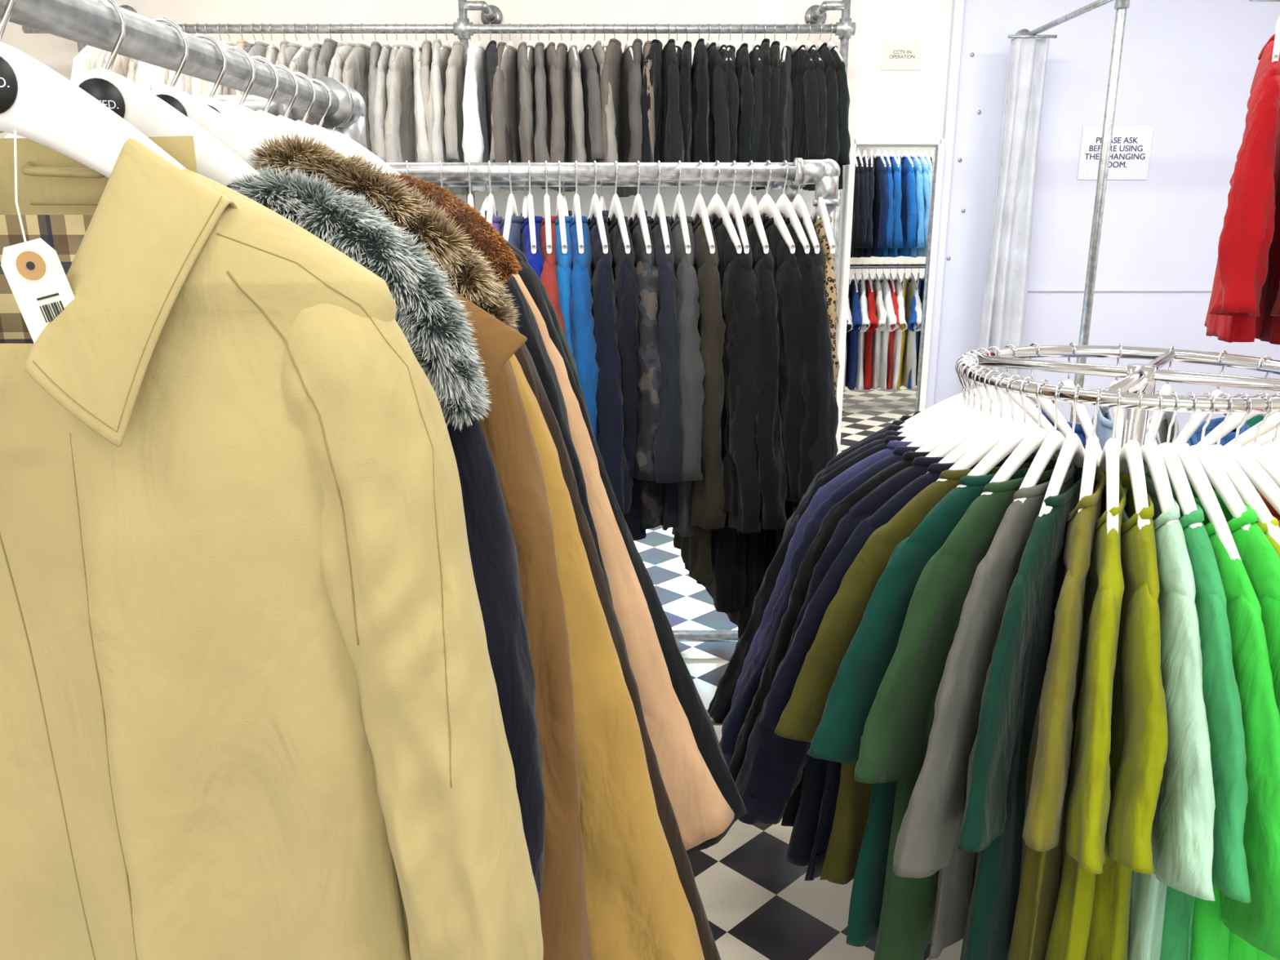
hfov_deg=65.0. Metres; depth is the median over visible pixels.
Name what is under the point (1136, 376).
clothes rack
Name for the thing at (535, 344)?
coat
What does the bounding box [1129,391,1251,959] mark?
garment
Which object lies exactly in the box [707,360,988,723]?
sweatshirt
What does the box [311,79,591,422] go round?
coat
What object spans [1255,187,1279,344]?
sweatshirt
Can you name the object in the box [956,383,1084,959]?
garment
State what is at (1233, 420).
garment
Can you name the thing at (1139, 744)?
garment
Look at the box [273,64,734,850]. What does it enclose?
coat
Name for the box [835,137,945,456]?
mirror
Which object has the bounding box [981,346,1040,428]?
hanger
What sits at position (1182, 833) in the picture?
garment
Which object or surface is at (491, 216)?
shirt
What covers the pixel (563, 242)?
denim shirt
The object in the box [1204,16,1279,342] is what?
jacket
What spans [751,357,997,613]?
sweatshirt
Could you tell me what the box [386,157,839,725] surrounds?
rail
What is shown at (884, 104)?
wall
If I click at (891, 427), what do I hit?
sweatshirt
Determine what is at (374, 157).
hanger
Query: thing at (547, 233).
shirt
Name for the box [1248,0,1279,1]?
rail
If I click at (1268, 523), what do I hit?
garment
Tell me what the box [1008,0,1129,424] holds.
metal pole
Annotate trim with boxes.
[925,0,964,408]
[1027,288,1212,291]
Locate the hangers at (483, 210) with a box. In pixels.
[445,181,757,218]
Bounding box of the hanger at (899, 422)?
[835,352,1009,457]
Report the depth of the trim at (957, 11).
5.32 m
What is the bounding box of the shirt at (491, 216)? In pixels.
[484,160,502,235]
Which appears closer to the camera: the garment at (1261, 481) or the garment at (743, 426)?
the garment at (1261, 481)
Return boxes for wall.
[0,0,952,355]
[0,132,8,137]
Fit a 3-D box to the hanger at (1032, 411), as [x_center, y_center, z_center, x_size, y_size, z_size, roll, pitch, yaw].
[0.738,0.128,2.412,0.099,0.935,0.700,-8,17,-28]
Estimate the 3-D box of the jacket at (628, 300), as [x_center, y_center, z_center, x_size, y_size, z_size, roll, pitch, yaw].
[-0.069,-0.376,2.808,0.117,0.985,0.692,-2,15,-9]
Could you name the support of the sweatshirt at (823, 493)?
hanging from the clothes rack
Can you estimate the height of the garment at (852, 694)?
1.018 m
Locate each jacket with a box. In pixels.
[520,160,543,279]
[586,160,633,515]
[607,160,646,540]
[626,160,663,529]
[644,160,684,530]
[671,160,726,586]
[684,160,746,613]
[791,184,838,504]
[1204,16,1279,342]
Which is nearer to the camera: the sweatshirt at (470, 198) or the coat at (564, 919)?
the coat at (564, 919)
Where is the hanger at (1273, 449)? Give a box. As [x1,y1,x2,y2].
[1255,391,1279,493]
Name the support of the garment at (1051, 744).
hanging from the clothes rack
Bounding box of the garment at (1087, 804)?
[1044,387,1126,959]
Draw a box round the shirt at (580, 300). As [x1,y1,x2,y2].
[568,160,599,441]
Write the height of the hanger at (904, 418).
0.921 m
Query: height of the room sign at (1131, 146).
0.270 m
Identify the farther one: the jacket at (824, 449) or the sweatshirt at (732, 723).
the jacket at (824, 449)
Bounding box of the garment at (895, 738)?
[853,379,1058,959]
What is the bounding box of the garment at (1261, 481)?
[1186,392,1279,526]
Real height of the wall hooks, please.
1.050 m
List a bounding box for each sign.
[880,41,923,70]
[1077,126,1153,179]
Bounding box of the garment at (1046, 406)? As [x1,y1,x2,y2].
[1024,342,1084,450]
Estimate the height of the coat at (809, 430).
1.317 m
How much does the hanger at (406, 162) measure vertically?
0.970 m
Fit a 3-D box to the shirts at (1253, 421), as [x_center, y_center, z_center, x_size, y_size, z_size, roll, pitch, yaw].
[2.313,-0.279,2.738,1.386,1.971,0.844,0,15,0]
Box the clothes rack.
[959,345,1279,448]
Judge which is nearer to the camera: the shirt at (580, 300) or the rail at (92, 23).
the rail at (92, 23)
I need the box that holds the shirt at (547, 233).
[539,160,565,336]
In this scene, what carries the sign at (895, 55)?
attached to the wall at (884, 104)
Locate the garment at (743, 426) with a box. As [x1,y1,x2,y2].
[726,160,761,534]
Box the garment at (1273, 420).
[1223,412,1279,446]
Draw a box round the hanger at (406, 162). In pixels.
[405,160,408,175]
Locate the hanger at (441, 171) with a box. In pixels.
[440,160,442,187]
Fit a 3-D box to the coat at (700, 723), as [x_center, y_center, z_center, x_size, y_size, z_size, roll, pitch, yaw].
[-0.360,0.051,1.466,1.058,1.206,0.108,0,15,0]
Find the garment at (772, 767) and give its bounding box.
[735,369,1032,866]
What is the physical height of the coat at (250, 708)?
1.264 m
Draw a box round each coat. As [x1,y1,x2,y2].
[0,0,543,959]
[4,0,545,902]
[150,17,591,959]
[192,33,704,959]
[223,45,720,959]
[250,56,613,604]
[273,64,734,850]
[293,71,746,854]
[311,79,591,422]
[724,160,786,638]
[757,160,804,577]
[775,160,819,514]
[809,196,839,399]
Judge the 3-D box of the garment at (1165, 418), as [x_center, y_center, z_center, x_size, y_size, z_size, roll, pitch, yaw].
[1.208,0.174,2.393,0.093,1.014,0.747,10,18,33]
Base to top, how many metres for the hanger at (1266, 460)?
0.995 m
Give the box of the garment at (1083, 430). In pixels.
[1035,342,1102,465]
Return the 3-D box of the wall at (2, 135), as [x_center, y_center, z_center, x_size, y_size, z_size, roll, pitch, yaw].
[-3.350,-0.436,1.436,0.100,3.300,8.200,0,15,0]
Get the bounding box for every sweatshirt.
[467,160,484,217]
[499,160,524,251]
[669,160,705,537]
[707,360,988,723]
[719,362,986,767]
[720,364,986,756]
[728,367,1013,826]
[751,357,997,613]
[806,355,1002,491]
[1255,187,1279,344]
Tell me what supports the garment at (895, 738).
hanging from the clothes rack
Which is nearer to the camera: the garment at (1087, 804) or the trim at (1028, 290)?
the garment at (1087, 804)
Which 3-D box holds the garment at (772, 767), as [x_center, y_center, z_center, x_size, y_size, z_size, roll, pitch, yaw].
[0.516,0.282,1.927,0.691,0.981,0.103,-4,15,-13]
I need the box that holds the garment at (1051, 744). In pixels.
[1008,386,1104,959]
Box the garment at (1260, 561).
[1168,392,1279,959]
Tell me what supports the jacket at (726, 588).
hanging from the rail at (824, 174)
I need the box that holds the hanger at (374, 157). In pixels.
[327,127,400,175]
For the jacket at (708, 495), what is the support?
hanging from the rail at (824, 174)
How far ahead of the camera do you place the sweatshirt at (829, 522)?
1.91 m
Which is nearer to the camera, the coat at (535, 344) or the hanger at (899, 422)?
the coat at (535, 344)
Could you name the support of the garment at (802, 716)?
hanging from the clothes rack
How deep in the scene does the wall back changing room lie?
5.37 m
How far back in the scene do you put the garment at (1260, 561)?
1.49 m
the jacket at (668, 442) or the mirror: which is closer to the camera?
the jacket at (668, 442)
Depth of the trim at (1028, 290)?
5.51 m
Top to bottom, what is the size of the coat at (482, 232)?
1.372 m
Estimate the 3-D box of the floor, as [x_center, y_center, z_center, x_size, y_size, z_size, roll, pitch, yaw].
[0.225,1.206,1.876,7.450,0.100,8.600,0,15,0]
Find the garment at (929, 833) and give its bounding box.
[893,382,1076,959]
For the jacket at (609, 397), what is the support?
hanging from the rail at (824, 174)
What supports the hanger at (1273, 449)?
hanging from the clothes rack
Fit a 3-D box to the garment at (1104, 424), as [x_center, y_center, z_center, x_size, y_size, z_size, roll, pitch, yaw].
[1.094,0.120,2.430,0.084,0.928,0.730,5,16,17]
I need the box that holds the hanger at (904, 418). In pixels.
[871,350,1020,435]
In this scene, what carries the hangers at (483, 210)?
attached to the rail at (824, 174)
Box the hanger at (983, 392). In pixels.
[912,347,1030,426]
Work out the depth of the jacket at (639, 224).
2.51 m
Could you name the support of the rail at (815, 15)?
attached to the wall at (884, 104)
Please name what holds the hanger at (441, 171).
hanging from the rail at (824, 174)
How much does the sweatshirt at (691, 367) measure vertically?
0.967 m
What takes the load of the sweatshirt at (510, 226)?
hanging from the rail at (824, 174)
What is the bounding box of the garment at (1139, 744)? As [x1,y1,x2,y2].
[1084,389,1168,959]
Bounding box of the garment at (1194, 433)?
[1172,350,1249,446]
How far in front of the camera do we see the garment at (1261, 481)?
1.58 m
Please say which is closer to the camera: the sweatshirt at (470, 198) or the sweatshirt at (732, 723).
the sweatshirt at (732, 723)
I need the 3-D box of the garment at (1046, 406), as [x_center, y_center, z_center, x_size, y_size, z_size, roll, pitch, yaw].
[0.829,0.139,2.431,0.105,0.964,0.699,-5,16,-17]
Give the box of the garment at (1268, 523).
[1207,392,1279,959]
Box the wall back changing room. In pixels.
[933,0,1279,442]
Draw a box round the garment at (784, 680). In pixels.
[758,372,1036,880]
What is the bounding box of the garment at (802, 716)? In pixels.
[773,374,1037,884]
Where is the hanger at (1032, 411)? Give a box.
[1000,344,1053,432]
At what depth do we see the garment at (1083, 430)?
2.17 m
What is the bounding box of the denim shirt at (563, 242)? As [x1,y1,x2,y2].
[554,160,573,353]
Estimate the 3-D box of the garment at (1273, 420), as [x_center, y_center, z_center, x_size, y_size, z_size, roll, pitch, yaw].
[1.391,0.262,2.078,0.729,1.019,0.112,-1,15,-5]
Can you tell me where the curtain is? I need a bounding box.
[973,38,1049,388]
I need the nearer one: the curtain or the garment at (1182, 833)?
the garment at (1182, 833)
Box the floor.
[633,524,963,959]
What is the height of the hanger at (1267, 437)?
0.949 m
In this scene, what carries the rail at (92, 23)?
on the floor
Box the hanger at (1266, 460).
[1241,392,1279,494]
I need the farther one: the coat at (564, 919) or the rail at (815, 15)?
the rail at (815, 15)
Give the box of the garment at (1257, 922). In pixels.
[1146,391,1279,959]
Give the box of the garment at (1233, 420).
[1197,355,1275,446]
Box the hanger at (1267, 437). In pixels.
[1242,426,1279,446]
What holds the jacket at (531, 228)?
hanging from the rail at (824, 174)
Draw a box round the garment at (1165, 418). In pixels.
[1144,346,1179,444]
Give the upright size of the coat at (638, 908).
1.422 m
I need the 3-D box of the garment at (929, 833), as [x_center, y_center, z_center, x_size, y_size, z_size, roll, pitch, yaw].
[0.626,0.312,1.728,0.108,0.935,0.744,12,19,38]
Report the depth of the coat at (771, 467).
2.51 m
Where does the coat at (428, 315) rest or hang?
hanging from the rail at (92, 23)
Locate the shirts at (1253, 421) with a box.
[1246,415,1263,427]
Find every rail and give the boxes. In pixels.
[0,0,367,148]
[22,0,855,285]
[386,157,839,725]
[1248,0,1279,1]
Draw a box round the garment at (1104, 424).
[1086,342,1124,466]
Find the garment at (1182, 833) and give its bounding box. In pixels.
[1122,390,1215,959]
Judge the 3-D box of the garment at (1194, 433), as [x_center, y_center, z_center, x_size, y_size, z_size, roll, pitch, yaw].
[1.301,0.205,2.283,0.698,1.018,0.089,-11,19,-36]
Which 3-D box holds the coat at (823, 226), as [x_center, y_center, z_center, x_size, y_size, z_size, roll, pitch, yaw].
[0.483,-0.297,2.817,0.077,1.144,0.619,0,15,0]
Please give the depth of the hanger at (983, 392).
2.12 m
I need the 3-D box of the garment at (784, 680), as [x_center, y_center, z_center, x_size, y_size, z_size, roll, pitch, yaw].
[0.550,0.284,1.894,0.708,0.967,0.092,-5,16,-19]
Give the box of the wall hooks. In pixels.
[946,53,981,260]
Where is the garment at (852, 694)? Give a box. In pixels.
[807,377,1057,946]
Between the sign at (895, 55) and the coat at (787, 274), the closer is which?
the coat at (787, 274)

